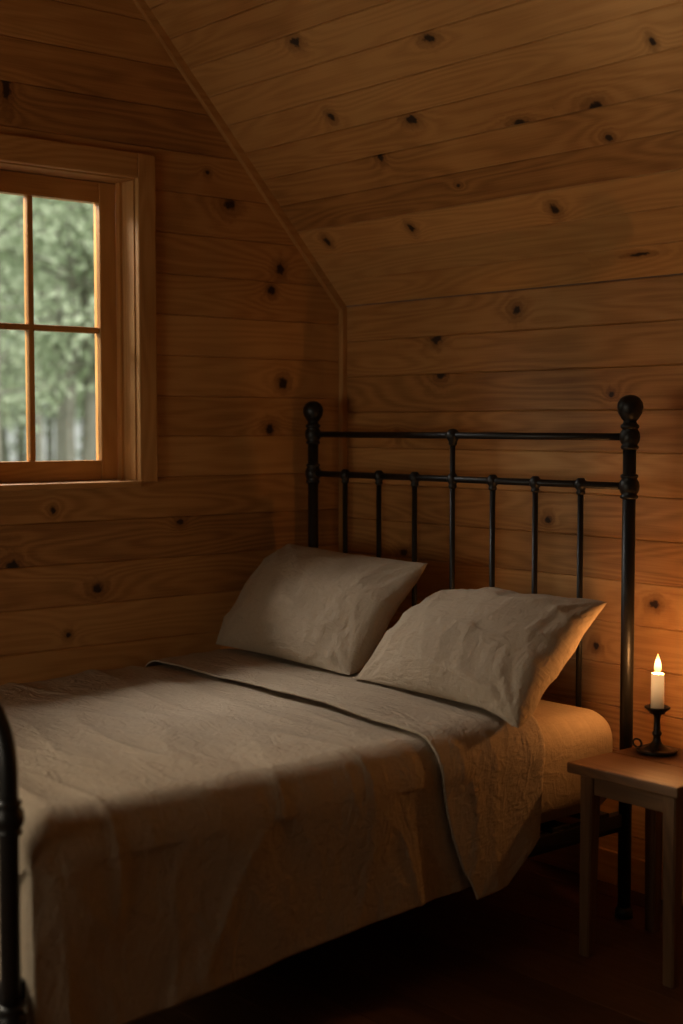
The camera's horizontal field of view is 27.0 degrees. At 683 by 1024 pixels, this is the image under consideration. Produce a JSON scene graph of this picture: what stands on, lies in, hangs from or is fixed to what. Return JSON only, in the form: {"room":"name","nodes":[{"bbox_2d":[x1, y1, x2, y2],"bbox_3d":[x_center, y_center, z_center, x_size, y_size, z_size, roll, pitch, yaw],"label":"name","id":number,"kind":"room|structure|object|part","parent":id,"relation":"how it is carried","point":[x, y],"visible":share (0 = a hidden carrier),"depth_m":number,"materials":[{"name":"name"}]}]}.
{"room":"cabin bedroom","nodes":[
{"label":"cabin bedroom","id":0,"kind":"room"},
{"bbox_2d":[0,0,338,684],"bbox_3d":[-1.727,-0.804,3.850,4.700,4.531,0.170,-3,5,-40],"label":"wall","id":1,"kind":"structure","parent":0,"point":[248,334],"depth_m":4.75,"materials":[{"name":"brown wood"}]},
{"bbox_2d":[0,133,137,480],"bbox_3d":[-0.964,-0.623,4.493,0.640,1.060,0.194,-3,5,-40],"label":"window","id":2,"kind":"structure","parent":1,"relation":"in","point":[13,149],"depth_m":4.66,"materials":[{"name":"brown wood"}]},
{"bbox_2d":[23,195,35,460],"bbox_3d":[-0.993,-0.582,4.527,0.020,0.840,0.030,-3,5,-40],"label":"muntin","id":3,"kind":"object","parent":2,"relation":"attached to","point":[27,200],"visible":1,"depth_m":4.52,"materials":[{"name":"brown wood"}]},
{"bbox_3d":[-0.993,-0.588,4.526,0.496,0.020,0.028,-3,5,-40],"label":"horizontal muntin","id":4,"kind":"part","parent":2,"relation":"part of","materials":[{"name":"brown wood"}]},
{"bbox_2d":[0,170,101,482],"bbox_3d":[-0.993,-0.582,4.527,0.496,0.973,0.036,-3,5,-40],"label":"rails","id":5,"kind":"object","parent":2,"relation":"attached to","point":[12,183],"depth_m":4.55,"materials":[{"name":"brown wood"}]},
{"bbox_3d":[-0.993,-0.582,4.527,0.620,0.973,0.040,-3,5,-40],"label":"sash","id":6,"kind":"part","parent":2,"relation":"part of","materials":[{"name":"brown wood"}]},
{"bbox_2d":[0,480,140,491],"bbox_3d":[-0.963,-0.084,4.524,0.640,0.020,0.200,-3,5,-40],"label":"sill","id":7,"kind":"structure","parent":1,"relation":"attached to","point":[88,484],"depth_m":4.50,"materials":[{"name":"brown wood"}]},
{"bbox_2d":[115,183,123,479],"bbox_3d":[-0.970,-0.581,4.503,0.632,0.976,0.024,-3,5,-40],"label":"trim","id":8,"kind":"structure","parent":1,"relation":"attached to","point":[118,186],"depth_m":4.70,"materials":[{"name":"brown wood"}]},
{"bbox_2d":[135,153,157,482],"bbox_3d":[-0.909,-0.616,4.429,0.776,1.066,0.024,-3,5,-40],"label":"window frame","id":9,"kind":"structure","parent":1,"relation":"attached to","point":[145,193],"depth_m":4.64,"materials":[{"name":"brown wood"}]},
{"bbox_2d":[132,0,345,310],"bbox_3d":[-0.834,-1.896,4.417,2.219,2.419,0.020,-3,5,-40],"label":"trim","id":10,"kind":"structure","parent":1,"relation":"attached to","point":[142,6],"depth_m":4.85,"materials":[{"name":"brown wood"}]},
{"bbox_2d":[128,858,682,1023],"bbox_3d":[-0.153,1.372,2.123,4.700,0.200,5.040,-3,5,-40],"label":"floor","id":11,"kind":"structure","parent":0,"point":[509,955],"depth_m":3.63,"materials":[{"name":"brown wood"}]},
{"bbox_2d":[0,395,642,1023],"bbox_3d":[-0.373,0.419,3.914,1.990,1.482,1.498,-3,5,-40],"label":"frame","id":12,"kind":"object","parent":11,"relation":"on","point":[556,835],"visible":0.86,"depth_m":4.00,"materials":[{"name":"black metal"}]},
{"bbox_3d":[-1.108,0.758,3.311,0.062,0.880,1.498,-3,5,-40],"label":"footboard","id":13,"kind":"part","parent":12,"relation":"part of","materials":[{"name":"black metal"}]},
{"bbox_3d":[0.352,0.380,4.540,0.073,1.482,1.473,-3,5,-40],"label":"headboard","id":14,"kind":"part","parent":12,"relation":"part of","materials":[{"name":"black metal"}]},
{"bbox_2d":[358,670,612,822],"bbox_3d":[-0.362,0.699,3.961,1.807,0.289,1.448,-3,5,-40],"label":"mattress","id":15,"kind":"object","parent":12,"relation":"on","point":[570,733],"visible":0.12,"depth_m":3.86,"materials":[{"name":"fabric"}]},
{"bbox_2d":[0,648,544,1023],"bbox_3d":[-0.504,0.764,3.835,1.539,0.509,1.570,-3,5,-40],"label":"bedspread","id":16,"kind":"object","parent":15,"relation":"on","point":[195,824],"visible":0.94,"depth_m":3.27,"materials":[{"name":"fabric"}]},
{"bbox_2d":[215,543,427,674],"bbox_3d":[-0.077,0.312,4.604,0.381,0.361,0.750,-3,5,-40],"label":"pillow","id":17,"kind":"object","parent":15,"relation":"on","point":[330,610],"visible":1,"depth_m":4.46,"materials":[{"name":"fabric"}]},
{"bbox_2d":[352,587,606,727],"bbox_3d":[0.389,0.379,4.007,0.438,0.306,0.708,-3,5,-40],"label":"pillow","id":18,"kind":"object","parent":15,"relation":"on","point":[495,650],"visible":1,"depth_m":3.86,"materials":[{"name":"fabric"}]},
{"bbox_2d":[567,743,682,988],"bbox_3d":[0.842,0.914,3.730,0.361,0.516,0.353,-3,5,-40],"label":"nightstand","id":19,"kind":"object","parent":11,"relation":"on","point":[654,784],"visible":0.96,"depth_m":3.69,"materials":[{"name":"brown wood"}]},
{"bbox_2d":[632,704,677,756],"bbox_3d":[0.850,0.586,3.833,0.110,0.126,0.110,-1,4,-18],"label":"candlestick","id":20,"kind":"object","parent":19,"relation":"on","point":[656,748],"visible":0.99,"depth_m":3.82,"materials":[{"name":"black metal"}]},
{"bbox_2d":[651,670,663,708],"bbox_3d":[0.850,0.461,3.825,0.035,0.160,0.035,-3,5,-40],"label":"candle","id":21,"kind":"object","parent":20,"relation":"on","point":[657,678],"visible":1,"depth_m":3.81,"materials":[{"name":"beige wax"}]},
{"bbox_2d":[145,0,682,305],"bbox_3d":[-0.153,-1.857,1.924,4.824,2.630,5.300,-3,5,-40],"label":"ceiling","id":22,"kind":"structure","parent":0,"point":[416,149],"depth_m":4.22,"materials":[{"name":"brown wood"}]},
{"bbox_2d":[346,273,682,864],"bbox_3d":[1.583,0.416,3.538,0.150,2.133,5.040,-3,5,-40],"label":"wall","id":23,"kind":"structure","parent":0,"point":[559,358],"depth_m":4.48,"materials":[{"name":"brown wood"}]},
{"bbox_2d":[339,306,346,552],"bbox_3d":[0.005,0.163,5.253,0.022,1.829,0.024,-3,5,-40],"label":"trim","id":24,"kind":"structure","parent":23,"relation":"attached to","point":[343,313],"depth_m":5.21,"materials":[{"name":"brown wood"}]},
{"bbox_2d":[530,831,682,905],"bbox_3d":[1.519,1.135,3.529,0.016,0.100,4.700,-3,5,-40],"label":"baseboard","id":25,"kind":"structure","parent":23,"relation":"attached to","point":[567,858],"depth_m":4.36,"materials":[{"name":"brown wood"}]},
{"label":"outside","id":26,"kind":"structure","parent":0,"visible":0},
{"bbox_3d":[-29.737,1.525,40.511,90.000,1.085,90.000,-3,5,-40],"label":"ground","id":27,"kind":"structure","parent":26,"visible":0},
{"bbox_2d":[0,236,53,443],"bbox_3d":[-7.851,-3.678,31.162,4.131,11.816,4.078,-1,4,-21],"label":"tree","id":28,"kind":"object","parent":27,"relation":"on","point":[8,335],"visible":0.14,"depth_m":31.34,"materials":[{"name":"green plant"}]},
{"bbox_2d":[0,197,54,461],"bbox_3d":[-8.883,-3.811,37.408,3.718,11.313,4.099,0,4,-3],"label":"tree","id":29,"kind":"object","parent":27,"relation":"on","point":[5,446],"visible":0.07,"depth_m":37.29,"materials":[{"name":"green plant"}]},
{"bbox_2d":[1,242,64,461],"bbox_3d":[-9.632,-5.358,42.196,4.546,13.815,5.012,-2,4,-29],"label":"tree","id":30,"kind":"object","parent":27,"relation":"on","point":[21,456],"visible":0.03,"depth_m":42.27,"materials":[{"name":"green plant"}]},
{"bbox_2d":[0,211,65,461],"bbox_3d":[-7.700,-4.391,32.984,4.550,13.015,4.492,0,4,0],"label":"tree","id":31,"kind":"object","parent":27,"relation":"on","point":[8,256],"visible":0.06,"depth_m":33.16,"materials":[{"name":"green plant"}]},
{"bbox_2d":[0,196,80,460],"bbox_3d":[-6.908,-3.565,31.529,4.480,11.546,4.114,-1,4,-22],"label":"tree","id":32,"kind":"object","parent":27,"relation":"on","point":[38,418],"visible":0.04,"depth_m":31.51,"materials":[{"name":"green plant"}]},
{"bbox_2d":[0,195,83,460],"bbox_3d":[-5.565,-2.934,28.554,4.109,10.652,3.810,0,4,2],"label":"tree","id":33,"kind":"object","parent":27,"relation":"on","point":[58,420],"visible":0.1,"depth_m":28.43,"materials":[{"name":"green plant"}]},
{"bbox_2d":[1,209,83,416],"bbox_3d":[-7.413,-3.483,37.945,4.086,10.594,3.789,0,4,-2],"label":"tree","id":34,"kind":"object","parent":27,"relation":"on","point":[51,415],"visible":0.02,"depth_m":37.49,"materials":[{"name":"green plant"}]},
{"bbox_2d":[2,238,82,426],"bbox_3d":[-5.665,-2.954,33.233,3.584,10.114,4.045,-2,4,-34],"label":"tree","id":35,"kind":"object","parent":27,"relation":"on","point":[43,424],"visible":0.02,"depth_m":33.26,"materials":[{"name":"green plant"}]},
{"bbox_2d":[1,209,83,405],"bbox_3d":[-8.049,-5.871,40.685,5.185,15.023,5.252,-2,4,-27],"label":"tree","id":36,"kind":"object","parent":27,"relation":"on","point":[17,209],"visible":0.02,"depth_m":40.71,"materials":[{"name":"green plant"}]},
{"bbox_2d":[7,285,80,460],"bbox_3d":[-8.802,-4.834,43.729,4.341,12.578,4.398,1,4,15],"label":"tree","id":37,"kind":"object","parent":27,"relation":"on","point":[49,452],"visible":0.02,"depth_m":43.50,"materials":[{"name":"green plant"}]},
{"bbox_2d":[0,195,88,432],"bbox_3d":[-5.069,-2.972,18.397,4.186,11.974,4.133,3,5,45],"label":"tree","id":38,"kind":"object","parent":27,"relation":"on","point":[4,202],"visible":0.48,"depth_m":18.59,"materials":[{"name":"green plant"}]},
{"bbox_2d":[0,195,93,387],"bbox_3d":[-4.065,-3.856,22.889,4.672,13.186,5.274,-2,4,-28],"label":"tree","id":39,"kind":"object","parent":27,"relation":"on","point":[82,207],"visible":0.02,"depth_m":23.10,"materials":[{"name":"green plant"}]},
{"bbox_2d":[0,196,94,460],"bbox_3d":[-4.258,-2.730,22.211,3.927,11.024,4.266,-2,4,-34],"label":"tree","id":40,"kind":"object","parent":27,"relation":"on","point":[72,368],"visible":0.14,"depth_m":21.99,"materials":[{"name":"green plant"}]},
{"bbox_2d":[0,193,94,411],"bbox_3d":[-4.494,-4.214,18.934,4.966,14.389,5.031,1,4,11],"label":"tree","id":41,"kind":"object","parent":27,"relation":"on","point":[53,211],"visible":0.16,"depth_m":18.69,"materials":[{"name":"green plant"}]},
{"bbox_2d":[2,199,95,459],"bbox_3d":[-4.211,-4.008,22.206,5.429,13.574,4.809,-1,4,-12],"label":"tree","id":42,"kind":"object","parent":27,"relation":"on","point":[88,444],"visible":0.06,"depth_m":22.16,"materials":[{"name":"green plant"}]},
{"bbox_2d":[17,198,92,416],"bbox_3d":[-4.119,-2.734,24.121,4.318,10.795,3.825,3,5,39],"label":"tree","id":43,"kind":"object","parent":27,"relation":"on","point":[60,241],"visible":0.02,"depth_m":23.60,"materials":[{"name":"green plant"}]},
{"bbox_2d":[39,334,83,425],"bbox_3d":[-2.672,-3.563,24.187,4.295,12.444,4.350,1,4,15],"label":"tree","id":44,"kind":"object","parent":27,"relation":"on","point":[80,377],"visible":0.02,"depth_m":23.21,"materials":[{"name":"green plant"}]},
{"bbox_2d":[47,341,83,460],"bbox_3d":[-6.082,-5.579,40.445,4.755,14.470,5.243,2,4,29],"label":"tree","id":45,"kind":"object","parent":27,"relation":"on","point":[77,416],"visible":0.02,"depth_m":39.95,"materials":[{"name":"green plant"}]},
{"bbox_2d":[48,248,83,441],"bbox_3d":[-7.870,-4.767,43.929,4.506,12.421,4.088,0,4,-2],"label":"tree","id":46,"kind":"object","parent":27,"relation":"on","point":[78,248],"visible":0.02,"depth_m":43.90,"materials":[{"name":"green plant"}]},
{"bbox_2d":[44,200,94,323],"bbox_3d":[-2.300,-3.107,20.759,4.781,11.953,4.235,-3,5,-39],"label":"tree","id":47,"kind":"object","parent":27,"relation":"on","point":[90,222],"visible":0.03,"depth_m":19.77,"materials":[{"name":"green plant"}]}
]}

